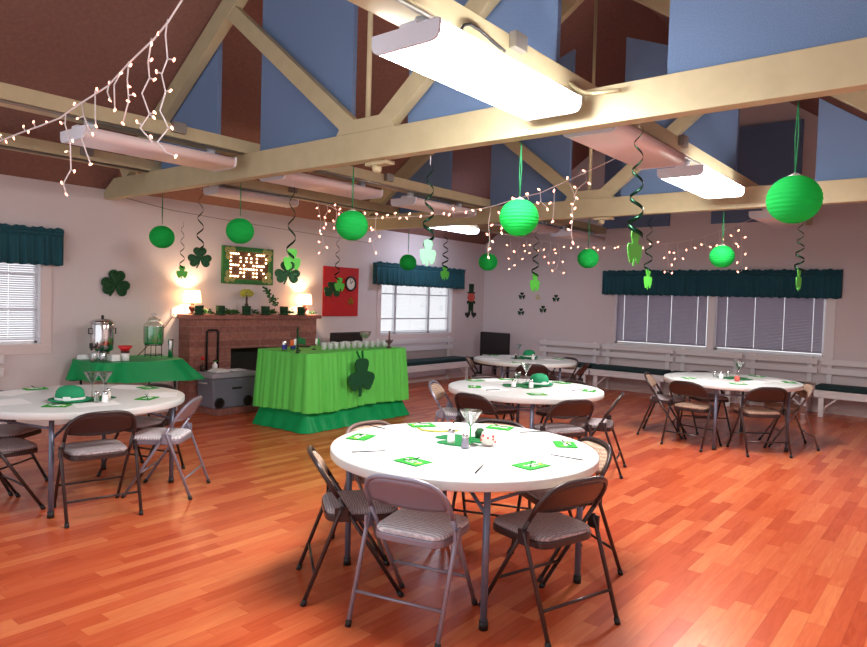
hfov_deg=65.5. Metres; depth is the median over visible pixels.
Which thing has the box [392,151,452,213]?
acoustic panel
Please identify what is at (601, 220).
block
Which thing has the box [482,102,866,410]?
wall
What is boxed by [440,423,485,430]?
placemat
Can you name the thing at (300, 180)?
ceiling lamp
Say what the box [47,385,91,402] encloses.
hat
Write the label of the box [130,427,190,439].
seat cushion
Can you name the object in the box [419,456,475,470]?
placemat
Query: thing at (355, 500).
seat cushion
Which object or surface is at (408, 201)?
ceiling lamp
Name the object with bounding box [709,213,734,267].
paper lantern
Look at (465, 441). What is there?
jar
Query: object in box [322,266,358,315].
notice board
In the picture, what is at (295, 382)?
table skirt
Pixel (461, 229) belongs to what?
ceiling lamp
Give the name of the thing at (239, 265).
sign
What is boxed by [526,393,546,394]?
napkin
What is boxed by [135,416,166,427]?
seat cushion
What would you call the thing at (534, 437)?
placemat
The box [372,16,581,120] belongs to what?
ceiling lamp
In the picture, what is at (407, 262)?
paper lantern
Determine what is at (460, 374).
baseboard
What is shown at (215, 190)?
ceiling lamp
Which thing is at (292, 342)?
table flag
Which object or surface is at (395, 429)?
placemat
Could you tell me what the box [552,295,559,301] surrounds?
shamrock
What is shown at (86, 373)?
bowl
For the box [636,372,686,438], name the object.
folding chair
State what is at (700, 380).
placemat
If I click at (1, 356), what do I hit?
bench
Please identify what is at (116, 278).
shamrock
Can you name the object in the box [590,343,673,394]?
bench
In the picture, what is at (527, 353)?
hat
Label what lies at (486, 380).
placemat
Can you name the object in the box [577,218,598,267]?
paper lantern
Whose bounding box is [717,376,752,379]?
mat
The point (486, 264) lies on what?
paper lantern
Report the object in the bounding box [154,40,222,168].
acoustic panel
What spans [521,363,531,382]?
martini glass
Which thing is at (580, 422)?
seat cushion
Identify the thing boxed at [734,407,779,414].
seat cushion
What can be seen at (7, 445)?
seat cushion
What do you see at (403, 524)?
seat cushion
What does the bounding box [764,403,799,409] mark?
seat cushion
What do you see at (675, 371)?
bench cushion
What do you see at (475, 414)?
bowl
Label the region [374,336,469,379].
bench
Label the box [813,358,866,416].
bench
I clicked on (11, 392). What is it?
placemat
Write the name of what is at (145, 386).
napkin
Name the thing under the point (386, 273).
window valance
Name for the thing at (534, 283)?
swirl
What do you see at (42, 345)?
window
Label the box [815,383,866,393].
bench cushion
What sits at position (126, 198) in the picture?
wire
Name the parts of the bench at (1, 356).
rail, rail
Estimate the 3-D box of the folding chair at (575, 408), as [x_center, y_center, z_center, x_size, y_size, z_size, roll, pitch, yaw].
[1.152,1.031,6.083,0.508,0.765,0.548,1,2,-22]
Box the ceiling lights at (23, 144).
[0,132,525,236]
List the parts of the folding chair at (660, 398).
leg, frame, leg, leg, seat, leg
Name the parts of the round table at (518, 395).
leg, leg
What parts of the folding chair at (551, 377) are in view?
frame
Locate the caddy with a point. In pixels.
(124, 349)
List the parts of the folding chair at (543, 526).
leg, leg, seat, frame, leg, backrest, leg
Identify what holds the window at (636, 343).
in the wall at (836, 239)
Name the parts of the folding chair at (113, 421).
leg, leg, seat, frame, backrest, leg, leg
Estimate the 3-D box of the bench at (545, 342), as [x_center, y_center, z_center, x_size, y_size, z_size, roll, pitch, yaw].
[2.510,0.771,13.076,1.320,0.870,0.515,3,3,39]
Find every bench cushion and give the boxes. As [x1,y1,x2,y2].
[407,356,465,365]
[578,362,595,367]
[591,364,670,374]
[667,370,687,373]
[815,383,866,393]
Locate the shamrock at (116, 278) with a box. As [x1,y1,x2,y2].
[101,270,129,295]
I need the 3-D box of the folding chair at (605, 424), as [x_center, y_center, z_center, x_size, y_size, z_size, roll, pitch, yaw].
[1.568,1.030,6.464,0.548,0.765,0.508,2,2,20]
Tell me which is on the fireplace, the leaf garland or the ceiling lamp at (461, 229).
the leaf garland
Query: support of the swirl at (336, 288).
hanging from the ceiling
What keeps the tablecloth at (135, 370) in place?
on the folding table at (79, 360)
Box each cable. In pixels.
[460,22,505,51]
[569,82,620,94]
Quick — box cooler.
[197,329,255,408]
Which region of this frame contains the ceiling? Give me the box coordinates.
[0,0,866,244]
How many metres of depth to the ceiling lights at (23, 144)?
7.46 m
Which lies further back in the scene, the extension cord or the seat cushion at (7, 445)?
the extension cord
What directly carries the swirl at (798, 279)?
hanging from the roof truss at (602, 202)
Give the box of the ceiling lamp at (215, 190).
[203,185,298,207]
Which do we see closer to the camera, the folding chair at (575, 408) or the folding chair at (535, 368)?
the folding chair at (575, 408)
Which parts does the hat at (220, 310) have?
crown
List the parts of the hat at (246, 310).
crown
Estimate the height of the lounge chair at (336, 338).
1.030 m
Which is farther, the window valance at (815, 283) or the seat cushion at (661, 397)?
the window valance at (815, 283)
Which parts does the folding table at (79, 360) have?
leg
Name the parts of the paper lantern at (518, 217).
lamp shade, cord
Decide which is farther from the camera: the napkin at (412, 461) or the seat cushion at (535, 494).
the seat cushion at (535, 494)
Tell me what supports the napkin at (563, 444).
on the round table at (497, 474)
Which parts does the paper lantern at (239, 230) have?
lamp shade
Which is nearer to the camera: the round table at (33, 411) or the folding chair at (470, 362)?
the round table at (33, 411)
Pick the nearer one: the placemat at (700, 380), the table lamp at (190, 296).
the placemat at (700, 380)
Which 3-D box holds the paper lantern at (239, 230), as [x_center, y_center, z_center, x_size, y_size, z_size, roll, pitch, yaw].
[-1.905,-1.091,6.651,0.273,0.602,0.273,3,3,39]
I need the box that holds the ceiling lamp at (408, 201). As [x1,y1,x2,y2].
[391,192,476,217]
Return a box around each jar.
[121,353,128,360]
[143,321,163,344]
[447,433,454,443]
[461,438,468,447]
[480,431,495,445]
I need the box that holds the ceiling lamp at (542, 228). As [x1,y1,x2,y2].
[493,222,558,233]
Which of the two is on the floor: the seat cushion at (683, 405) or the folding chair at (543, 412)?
the folding chair at (543, 412)
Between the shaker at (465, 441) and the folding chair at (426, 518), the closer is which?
the folding chair at (426, 518)
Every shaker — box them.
[102,391,107,402]
[106,388,110,399]
[447,428,454,443]
[461,433,468,447]
[511,379,515,386]
[529,379,532,387]
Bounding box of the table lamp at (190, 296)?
[183,290,200,313]
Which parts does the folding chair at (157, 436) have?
leg, seat, leg, leg, frame, backrest, leg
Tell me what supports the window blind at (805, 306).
attached to the window at (716, 348)
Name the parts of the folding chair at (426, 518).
leg, leg, backrest, frame, seat, leg, leg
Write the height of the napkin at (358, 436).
0.032 m
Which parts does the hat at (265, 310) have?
crown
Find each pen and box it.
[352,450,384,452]
[551,454,582,460]
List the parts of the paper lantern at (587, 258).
lamp shade, cord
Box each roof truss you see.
[104,0,866,199]
[362,0,866,230]
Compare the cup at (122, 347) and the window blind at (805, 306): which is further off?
the window blind at (805, 306)
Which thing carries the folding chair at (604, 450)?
on the floor
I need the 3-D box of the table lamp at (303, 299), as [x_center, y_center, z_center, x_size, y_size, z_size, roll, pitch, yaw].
[-2.011,-0.299,10.504,0.232,0.320,0.232,3,3,39]
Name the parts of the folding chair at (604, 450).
seat, leg, backrest, frame, leg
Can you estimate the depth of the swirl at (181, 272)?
8.37 m
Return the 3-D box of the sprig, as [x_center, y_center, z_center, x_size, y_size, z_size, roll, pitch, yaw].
[-2.382,-0.393,9.856,0.075,0.298,0.288,3,3,39]
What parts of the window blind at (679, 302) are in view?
rail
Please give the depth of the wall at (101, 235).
8.84 m
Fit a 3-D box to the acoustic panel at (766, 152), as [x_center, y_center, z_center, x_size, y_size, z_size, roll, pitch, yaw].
[5.313,-2.470,11.118,1.350,1.583,0.050,3,3,39]
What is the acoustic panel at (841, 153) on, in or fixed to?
attached to the roof truss at (602, 202)
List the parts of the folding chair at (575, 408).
seat, frame, backrest, leg, leg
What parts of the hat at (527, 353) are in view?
crown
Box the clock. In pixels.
[345,276,356,290]
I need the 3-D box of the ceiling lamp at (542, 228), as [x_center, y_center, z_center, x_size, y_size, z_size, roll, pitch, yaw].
[1.485,-1.579,10.689,0.414,0.175,1.350,3,3,39]
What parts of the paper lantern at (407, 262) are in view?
lamp shade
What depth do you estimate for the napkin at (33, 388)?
5.60 m
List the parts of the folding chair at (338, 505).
leg, frame, leg, leg, seat, leg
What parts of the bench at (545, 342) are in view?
rail, seat, rail, post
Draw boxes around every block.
[365,159,394,172]
[593,217,613,224]
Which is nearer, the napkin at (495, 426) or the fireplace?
the napkin at (495, 426)
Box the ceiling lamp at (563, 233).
[550,226,604,242]
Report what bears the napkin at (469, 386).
on the round table at (518, 395)
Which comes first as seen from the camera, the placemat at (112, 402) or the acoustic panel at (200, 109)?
the placemat at (112, 402)
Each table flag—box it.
[290,339,300,350]
[295,337,305,352]
[312,338,319,349]
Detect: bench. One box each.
[0,355,6,423]
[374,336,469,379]
[530,339,599,386]
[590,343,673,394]
[665,348,742,405]
[740,353,817,414]
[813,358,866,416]
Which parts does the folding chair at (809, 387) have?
leg, seat, leg, leg, frame, leg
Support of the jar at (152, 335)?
on the dispenser
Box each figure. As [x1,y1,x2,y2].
[385,331,392,347]
[465,284,475,317]
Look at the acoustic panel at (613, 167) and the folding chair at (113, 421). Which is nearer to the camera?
the folding chair at (113, 421)
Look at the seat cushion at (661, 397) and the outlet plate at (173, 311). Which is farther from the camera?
the outlet plate at (173, 311)
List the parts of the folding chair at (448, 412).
frame, leg, leg, seat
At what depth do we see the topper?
8.71 m
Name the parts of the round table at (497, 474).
leg, leg, leg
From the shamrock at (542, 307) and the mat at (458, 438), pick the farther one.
the shamrock at (542, 307)
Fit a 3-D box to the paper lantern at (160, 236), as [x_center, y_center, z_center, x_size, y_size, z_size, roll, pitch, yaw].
[-3.043,-1.152,7.565,0.273,0.609,0.273,3,3,39]
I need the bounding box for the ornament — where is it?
[475,428,483,438]
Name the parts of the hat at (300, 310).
crown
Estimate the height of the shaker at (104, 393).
0.085 m
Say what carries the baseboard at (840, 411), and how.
attached to the wall at (836, 239)
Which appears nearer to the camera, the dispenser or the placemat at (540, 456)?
the placemat at (540, 456)
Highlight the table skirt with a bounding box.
[253,348,408,413]
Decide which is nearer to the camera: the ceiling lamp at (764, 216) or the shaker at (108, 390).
the shaker at (108, 390)
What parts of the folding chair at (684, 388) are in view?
leg, leg, backrest, frame, seat, leg, leg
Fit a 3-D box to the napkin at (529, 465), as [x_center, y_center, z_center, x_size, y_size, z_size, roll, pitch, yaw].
[0.501,0.714,3.460,0.165,0.032,0.125,0,3,-41]
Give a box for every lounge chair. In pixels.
[330,332,362,344]
[468,332,509,378]
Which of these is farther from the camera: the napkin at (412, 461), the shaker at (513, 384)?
the shaker at (513, 384)
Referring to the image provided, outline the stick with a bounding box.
[296,327,298,352]
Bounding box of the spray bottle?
[212,360,217,368]
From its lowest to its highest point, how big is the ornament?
0.060 m
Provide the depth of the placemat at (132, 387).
5.86 m
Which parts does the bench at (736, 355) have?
post, rail, rail, leg, post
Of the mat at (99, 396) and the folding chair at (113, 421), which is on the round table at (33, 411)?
the mat at (99, 396)
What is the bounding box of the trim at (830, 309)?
[612,296,835,360]
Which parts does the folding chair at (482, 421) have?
leg, leg, backrest, frame, leg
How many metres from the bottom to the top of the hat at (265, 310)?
0.123 m
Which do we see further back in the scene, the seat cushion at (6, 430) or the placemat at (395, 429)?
the seat cushion at (6, 430)
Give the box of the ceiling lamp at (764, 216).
[749,208,805,228]
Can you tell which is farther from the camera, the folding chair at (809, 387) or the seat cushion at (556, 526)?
the folding chair at (809, 387)
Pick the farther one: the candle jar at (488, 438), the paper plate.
the paper plate
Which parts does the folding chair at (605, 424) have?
seat, leg, leg, frame, leg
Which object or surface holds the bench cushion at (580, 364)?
on the bench at (545, 342)
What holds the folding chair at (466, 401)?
on the floor
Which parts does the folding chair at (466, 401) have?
leg, backrest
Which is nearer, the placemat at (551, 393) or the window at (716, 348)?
the placemat at (551, 393)
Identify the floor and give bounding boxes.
[0,376,866,646]
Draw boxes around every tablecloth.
[65,355,204,382]
[252,400,408,433]
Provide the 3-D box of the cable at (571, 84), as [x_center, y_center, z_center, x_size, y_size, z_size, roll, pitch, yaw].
[0.963,-1.452,4.124,0.380,0.137,0.024,3,3,39]
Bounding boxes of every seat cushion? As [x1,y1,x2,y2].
[0,424,39,436]
[0,438,36,452]
[60,439,126,455]
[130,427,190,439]
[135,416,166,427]
[322,490,397,514]
[377,508,468,540]
[442,407,471,416]
[462,417,492,422]
[471,374,496,377]
[492,403,516,410]
[494,508,589,541]
[526,487,553,499]
[533,422,584,433]
[536,406,552,412]
[548,375,570,379]
[570,417,613,427]
[650,394,684,401]
[675,402,717,409]
[696,393,728,399]
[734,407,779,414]
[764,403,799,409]
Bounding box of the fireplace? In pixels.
[177,314,321,415]
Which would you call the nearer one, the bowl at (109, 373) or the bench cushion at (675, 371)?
the bowl at (109, 373)
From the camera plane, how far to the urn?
7.75 m
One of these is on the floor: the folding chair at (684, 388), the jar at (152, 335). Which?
the folding chair at (684, 388)
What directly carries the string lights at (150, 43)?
hanging from the ceiling
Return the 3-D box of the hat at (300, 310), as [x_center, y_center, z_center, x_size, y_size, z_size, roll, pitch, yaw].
[-2.017,-0.194,10.263,0.160,0.123,0.158,3,3,39]
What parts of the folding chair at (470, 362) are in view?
frame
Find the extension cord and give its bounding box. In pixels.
[137,314,173,355]
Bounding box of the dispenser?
[143,313,163,357]
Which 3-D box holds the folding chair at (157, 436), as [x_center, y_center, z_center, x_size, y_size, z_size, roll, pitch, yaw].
[-2.117,0.960,5.378,0.548,0.765,0.508,2,2,-2]
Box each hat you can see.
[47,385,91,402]
[193,305,204,314]
[214,305,225,314]
[241,306,251,314]
[260,306,270,314]
[278,306,288,314]
[296,307,305,314]
[520,350,537,357]
[525,373,552,385]
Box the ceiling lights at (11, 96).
[0,82,605,233]
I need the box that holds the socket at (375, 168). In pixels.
[372,165,381,172]
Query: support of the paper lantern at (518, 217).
hanging from the roof truss at (840, 67)
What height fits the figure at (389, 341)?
0.230 m
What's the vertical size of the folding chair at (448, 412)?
0.765 m
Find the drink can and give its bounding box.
[282,340,286,350]
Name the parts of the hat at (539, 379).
crown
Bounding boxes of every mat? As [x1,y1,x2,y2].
[85,395,115,401]
[435,434,481,445]
[502,383,540,388]
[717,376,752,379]
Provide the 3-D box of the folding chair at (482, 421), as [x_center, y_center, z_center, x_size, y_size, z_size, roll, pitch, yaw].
[0.383,1.061,4.554,0.508,0.765,0.548,2,2,19]
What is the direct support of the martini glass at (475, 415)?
on the mat at (458, 438)
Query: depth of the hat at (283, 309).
9.96 m
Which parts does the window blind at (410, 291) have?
rail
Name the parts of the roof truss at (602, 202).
king rod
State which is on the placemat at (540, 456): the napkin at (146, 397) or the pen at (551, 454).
the pen at (551, 454)
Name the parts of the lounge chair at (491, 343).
seat, leg, backrest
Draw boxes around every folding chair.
[0,420,47,495]
[0,438,45,509]
[54,410,143,527]
[96,383,184,481]
[121,396,210,499]
[296,445,403,606]
[332,420,390,559]
[345,474,477,646]
[428,380,473,421]
[451,419,530,553]
[454,392,498,422]
[465,356,497,402]
[471,376,516,420]
[478,476,620,646]
[506,436,622,581]
[511,364,549,419]
[533,399,598,475]
[536,357,578,404]
[536,380,587,438]
[553,362,589,405]
[569,392,626,478]
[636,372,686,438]
[660,380,721,451]
[679,370,731,434]
[726,387,792,457]
[758,381,819,450]
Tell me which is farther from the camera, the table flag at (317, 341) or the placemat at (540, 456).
the table flag at (317, 341)
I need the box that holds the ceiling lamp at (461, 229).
[429,226,478,233]
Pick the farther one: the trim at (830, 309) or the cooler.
the trim at (830, 309)
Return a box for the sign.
[221,245,273,284]
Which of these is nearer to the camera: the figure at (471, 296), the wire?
the wire
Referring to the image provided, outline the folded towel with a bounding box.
[208,368,229,372]
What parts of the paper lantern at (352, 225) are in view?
lamp shade, cord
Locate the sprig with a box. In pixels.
[262,286,278,306]
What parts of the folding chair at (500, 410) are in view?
frame, seat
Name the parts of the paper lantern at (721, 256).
lamp shade, cord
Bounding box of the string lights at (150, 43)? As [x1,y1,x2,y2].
[0,0,182,195]
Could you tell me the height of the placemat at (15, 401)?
0.001 m
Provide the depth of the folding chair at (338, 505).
3.57 m
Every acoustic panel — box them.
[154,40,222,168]
[260,0,357,150]
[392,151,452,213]
[408,0,561,122]
[490,49,575,205]
[603,154,669,228]
[620,37,739,196]
[667,0,866,73]
[711,119,803,223]
[815,98,866,180]
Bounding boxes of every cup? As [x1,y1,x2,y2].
[118,345,132,350]
[200,356,204,371]
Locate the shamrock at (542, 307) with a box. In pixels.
[539,306,546,312]
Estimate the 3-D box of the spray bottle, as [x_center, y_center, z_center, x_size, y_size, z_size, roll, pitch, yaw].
[-2.932,0.560,9.050,0.070,0.145,0.074,3,3,39]
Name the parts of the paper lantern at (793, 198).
lamp shade, cord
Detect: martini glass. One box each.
[84,371,100,397]
[99,371,112,395]
[460,409,481,445]
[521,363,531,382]
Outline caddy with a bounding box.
[118,345,132,360]
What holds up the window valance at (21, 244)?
attached to the wall at (101, 235)
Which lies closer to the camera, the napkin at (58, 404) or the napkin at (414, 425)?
the napkin at (414, 425)
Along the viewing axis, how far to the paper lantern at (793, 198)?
3.50 m
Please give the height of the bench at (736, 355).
0.870 m
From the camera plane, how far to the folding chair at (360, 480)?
4.39 m
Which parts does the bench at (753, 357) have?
post, rail, rail, leg, post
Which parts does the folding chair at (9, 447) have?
leg, seat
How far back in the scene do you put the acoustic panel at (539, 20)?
4.68 m
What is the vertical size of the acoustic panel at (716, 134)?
1.964 m
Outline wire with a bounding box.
[126,198,368,242]
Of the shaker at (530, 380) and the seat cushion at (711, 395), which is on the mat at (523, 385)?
the shaker at (530, 380)
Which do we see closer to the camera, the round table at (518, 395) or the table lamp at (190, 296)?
the round table at (518, 395)
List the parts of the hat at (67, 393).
crown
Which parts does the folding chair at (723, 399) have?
leg, seat, leg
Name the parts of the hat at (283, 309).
crown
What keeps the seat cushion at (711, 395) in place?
on the folding chair at (723, 399)
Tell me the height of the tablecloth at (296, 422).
0.860 m
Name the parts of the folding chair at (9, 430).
leg, seat, leg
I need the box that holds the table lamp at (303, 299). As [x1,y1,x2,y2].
[297,294,311,314]
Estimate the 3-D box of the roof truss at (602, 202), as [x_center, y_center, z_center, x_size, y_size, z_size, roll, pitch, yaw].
[2.035,-2.897,8.533,8.832,3.102,0.110,3,3,39]
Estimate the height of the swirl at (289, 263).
1.002 m
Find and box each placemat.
[0,390,36,395]
[0,398,31,405]
[70,400,120,407]
[106,385,140,389]
[148,392,176,397]
[353,441,397,452]
[363,425,418,435]
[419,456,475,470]
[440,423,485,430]
[478,386,509,390]
[480,379,509,381]
[505,432,561,442]
[519,451,575,466]
[544,392,581,395]
[566,387,589,392]
[692,379,718,382]
[741,380,771,383]
[763,379,783,382]
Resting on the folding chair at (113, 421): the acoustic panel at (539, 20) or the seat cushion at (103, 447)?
the seat cushion at (103, 447)
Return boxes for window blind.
[0,262,37,340]
[381,285,450,331]
[616,295,707,345]
[716,296,823,353]
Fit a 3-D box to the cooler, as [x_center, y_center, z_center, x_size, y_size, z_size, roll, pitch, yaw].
[-2.789,0.591,9.031,0.447,1.014,0.736,3,3,39]
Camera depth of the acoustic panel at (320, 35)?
6.01 m
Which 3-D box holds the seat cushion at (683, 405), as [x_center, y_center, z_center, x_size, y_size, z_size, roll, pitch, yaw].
[3.026,0.942,7.778,0.392,0.032,0.396,0,3,-41]
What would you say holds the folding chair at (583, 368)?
on the floor
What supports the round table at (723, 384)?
on the floor
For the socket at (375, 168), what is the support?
attached to the block at (376, 166)
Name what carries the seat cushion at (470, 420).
on the folding chair at (466, 401)
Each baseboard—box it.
[1,370,478,425]
[482,370,866,417]
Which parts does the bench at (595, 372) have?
leg, post, seat, rail, rail, post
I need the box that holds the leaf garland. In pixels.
[204,308,315,313]
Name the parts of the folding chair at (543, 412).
seat, frame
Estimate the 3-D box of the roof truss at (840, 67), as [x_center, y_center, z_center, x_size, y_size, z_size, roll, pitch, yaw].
[-0.480,-2.863,5.403,8.832,3.102,0.110,3,3,39]
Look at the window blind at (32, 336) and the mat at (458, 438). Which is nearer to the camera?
the mat at (458, 438)
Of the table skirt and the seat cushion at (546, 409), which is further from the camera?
the table skirt
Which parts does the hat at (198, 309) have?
crown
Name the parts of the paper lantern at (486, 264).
lamp shade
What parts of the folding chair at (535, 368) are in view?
backrest, frame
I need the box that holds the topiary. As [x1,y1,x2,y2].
[240,289,253,305]
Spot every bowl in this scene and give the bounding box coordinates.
[84,371,100,383]
[99,371,112,382]
[460,409,481,426]
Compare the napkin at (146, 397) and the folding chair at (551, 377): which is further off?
the folding chair at (551, 377)
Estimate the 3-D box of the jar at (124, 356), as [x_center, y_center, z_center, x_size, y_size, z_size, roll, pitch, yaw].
[-3.558,0.385,7.778,0.090,0.085,0.089,3,3,39]
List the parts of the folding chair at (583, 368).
frame, backrest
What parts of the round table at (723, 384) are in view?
leg, leg, leg, leg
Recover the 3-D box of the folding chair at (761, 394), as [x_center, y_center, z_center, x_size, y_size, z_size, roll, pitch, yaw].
[3.606,1.055,7.474,0.508,0.765,0.548,2,2,-1]
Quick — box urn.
[88,315,115,359]
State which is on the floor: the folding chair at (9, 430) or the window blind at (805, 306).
the folding chair at (9, 430)
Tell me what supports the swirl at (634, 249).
hanging from the roof truss at (840, 67)
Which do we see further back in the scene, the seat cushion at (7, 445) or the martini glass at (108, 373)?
the martini glass at (108, 373)
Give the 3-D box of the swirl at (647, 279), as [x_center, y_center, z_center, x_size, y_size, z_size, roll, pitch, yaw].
[2.607,-0.866,8.159,0.217,0.908,0.104,1,2,-26]
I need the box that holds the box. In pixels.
[107,354,119,360]
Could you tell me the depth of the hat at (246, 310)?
9.45 m
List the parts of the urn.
tank, lid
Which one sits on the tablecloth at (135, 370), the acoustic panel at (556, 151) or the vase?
the vase
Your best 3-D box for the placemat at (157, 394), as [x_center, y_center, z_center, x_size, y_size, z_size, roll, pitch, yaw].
[-2.206,0.582,5.490,0.220,0.001,0.300,1,2,-19]
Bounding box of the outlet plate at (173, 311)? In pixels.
[171,309,175,316]
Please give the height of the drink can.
0.122 m
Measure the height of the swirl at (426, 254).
0.841 m
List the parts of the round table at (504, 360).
leg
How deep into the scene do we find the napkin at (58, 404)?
4.82 m
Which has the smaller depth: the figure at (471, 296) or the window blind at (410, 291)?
the window blind at (410, 291)
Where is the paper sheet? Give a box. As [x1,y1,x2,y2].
[228,368,246,370]
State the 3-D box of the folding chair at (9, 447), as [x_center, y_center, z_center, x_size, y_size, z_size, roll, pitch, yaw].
[-3.123,0.952,4.763,0.508,0.765,0.548,3,2,38]
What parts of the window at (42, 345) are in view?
frame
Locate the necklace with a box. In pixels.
[417,427,458,431]
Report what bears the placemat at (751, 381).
on the round table at (723, 384)
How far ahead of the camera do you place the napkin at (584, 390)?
6.53 m
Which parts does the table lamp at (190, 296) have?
lamp shade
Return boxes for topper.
[259,344,404,353]
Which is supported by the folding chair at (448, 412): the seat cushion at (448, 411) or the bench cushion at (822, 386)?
the seat cushion at (448, 411)
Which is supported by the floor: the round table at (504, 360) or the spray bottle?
the round table at (504, 360)
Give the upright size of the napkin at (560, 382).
0.008 m
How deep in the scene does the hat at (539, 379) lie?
6.79 m
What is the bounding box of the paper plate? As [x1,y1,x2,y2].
[76,354,91,358]
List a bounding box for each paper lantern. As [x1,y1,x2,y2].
[149,193,174,247]
[226,184,253,243]
[336,166,367,240]
[399,233,416,269]
[479,231,497,270]
[499,141,538,235]
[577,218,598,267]
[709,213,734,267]
[765,101,823,222]
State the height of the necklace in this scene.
0.010 m
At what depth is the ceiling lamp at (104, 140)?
5.62 m
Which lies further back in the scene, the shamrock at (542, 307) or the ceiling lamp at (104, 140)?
the shamrock at (542, 307)
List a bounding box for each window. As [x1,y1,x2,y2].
[0,264,51,354]
[376,284,455,339]
[615,295,708,348]
[715,296,825,356]
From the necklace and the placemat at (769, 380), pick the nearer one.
the necklace
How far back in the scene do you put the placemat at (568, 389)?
6.61 m
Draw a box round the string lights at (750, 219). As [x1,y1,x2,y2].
[505,219,751,273]
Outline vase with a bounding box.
[168,339,173,356]
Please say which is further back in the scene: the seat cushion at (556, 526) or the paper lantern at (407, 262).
the paper lantern at (407, 262)
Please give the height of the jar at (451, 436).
0.061 m
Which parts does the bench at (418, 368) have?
rail, rail, seat, post, leg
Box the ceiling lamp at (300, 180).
[260,173,382,199]
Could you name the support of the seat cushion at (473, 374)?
on the folding chair at (470, 362)
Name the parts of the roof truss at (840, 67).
king rod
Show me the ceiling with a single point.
(70, 49)
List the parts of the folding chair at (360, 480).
leg, seat, backrest, frame, leg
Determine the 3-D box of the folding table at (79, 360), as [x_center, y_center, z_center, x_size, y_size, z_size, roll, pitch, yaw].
[-3.633,0.812,8.035,0.670,0.775,0.910,3,3,39]
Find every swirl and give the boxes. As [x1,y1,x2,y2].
[176,222,187,278]
[188,190,211,267]
[274,180,300,284]
[323,240,344,297]
[420,155,435,265]
[440,230,448,279]
[530,231,539,291]
[627,125,643,265]
[644,218,652,289]
[794,223,804,290]
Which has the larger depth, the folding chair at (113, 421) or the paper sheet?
the paper sheet
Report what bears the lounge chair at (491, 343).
on the floor
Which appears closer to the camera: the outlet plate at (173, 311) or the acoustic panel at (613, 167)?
the outlet plate at (173, 311)
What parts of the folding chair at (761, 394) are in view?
leg, leg, seat, frame, backrest, leg, leg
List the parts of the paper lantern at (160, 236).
lamp shade, cord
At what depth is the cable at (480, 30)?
3.43 m
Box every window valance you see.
[0,223,63,265]
[373,261,465,288]
[602,269,842,298]
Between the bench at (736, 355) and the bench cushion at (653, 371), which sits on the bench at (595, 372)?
the bench cushion at (653, 371)
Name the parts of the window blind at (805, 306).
rail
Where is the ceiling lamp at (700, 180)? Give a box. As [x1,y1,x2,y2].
[657,159,744,198]
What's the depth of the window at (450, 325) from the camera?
13.07 m
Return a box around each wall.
[0,174,484,420]
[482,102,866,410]
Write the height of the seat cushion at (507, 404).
0.032 m
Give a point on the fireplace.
(241, 337)
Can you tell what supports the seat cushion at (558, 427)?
on the folding chair at (575, 408)
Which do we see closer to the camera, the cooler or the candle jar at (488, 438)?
the candle jar at (488, 438)
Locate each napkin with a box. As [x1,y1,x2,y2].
[22,386,48,389]
[41,401,72,406]
[134,394,158,399]
[136,384,157,388]
[345,433,375,440]
[393,456,432,466]
[408,421,436,427]
[468,385,480,387]
[485,423,513,430]
[511,458,550,469]
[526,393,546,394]
[553,438,577,447]
[554,381,569,383]
[582,389,596,391]
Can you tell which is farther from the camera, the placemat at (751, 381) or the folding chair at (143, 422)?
the placemat at (751, 381)
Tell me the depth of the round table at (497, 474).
3.52 m
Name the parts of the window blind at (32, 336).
rail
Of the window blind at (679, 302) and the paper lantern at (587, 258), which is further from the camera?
the window blind at (679, 302)
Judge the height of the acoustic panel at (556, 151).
1.964 m
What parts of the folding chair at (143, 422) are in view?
leg, leg, seat, leg, frame, leg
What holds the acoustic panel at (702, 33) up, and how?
attached to the roof truss at (840, 67)
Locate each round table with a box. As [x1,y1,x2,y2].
[0,384,184,518]
[330,422,598,631]
[448,378,603,436]
[474,355,576,414]
[664,372,803,451]
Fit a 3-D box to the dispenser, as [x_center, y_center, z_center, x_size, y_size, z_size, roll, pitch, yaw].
[-3.436,0.141,8.280,0.232,0.545,0.232,1,2,-6]
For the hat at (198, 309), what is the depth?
8.87 m
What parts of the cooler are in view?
pull handle, lid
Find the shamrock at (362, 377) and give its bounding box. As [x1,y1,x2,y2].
[348,351,374,396]
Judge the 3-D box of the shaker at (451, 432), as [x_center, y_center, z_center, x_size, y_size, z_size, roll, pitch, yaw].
[0.103,0.655,3.937,0.046,0.085,0.045,3,3,39]
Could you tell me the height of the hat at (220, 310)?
0.123 m
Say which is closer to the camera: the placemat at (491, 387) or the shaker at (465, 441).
the shaker at (465, 441)
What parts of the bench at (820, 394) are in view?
leg, post, seat, rail, rail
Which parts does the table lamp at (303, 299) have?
lamp shade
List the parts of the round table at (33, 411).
leg, leg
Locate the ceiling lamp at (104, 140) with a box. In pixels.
[60,121,236,171]
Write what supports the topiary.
on the fireplace
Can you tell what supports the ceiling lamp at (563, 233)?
hanging from the ceiling lights at (11, 96)
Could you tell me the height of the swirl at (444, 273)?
0.799 m
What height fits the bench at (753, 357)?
0.870 m
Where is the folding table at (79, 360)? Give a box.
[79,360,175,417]
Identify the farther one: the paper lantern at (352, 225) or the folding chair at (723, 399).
the folding chair at (723, 399)
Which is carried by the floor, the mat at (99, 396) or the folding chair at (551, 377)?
the folding chair at (551, 377)

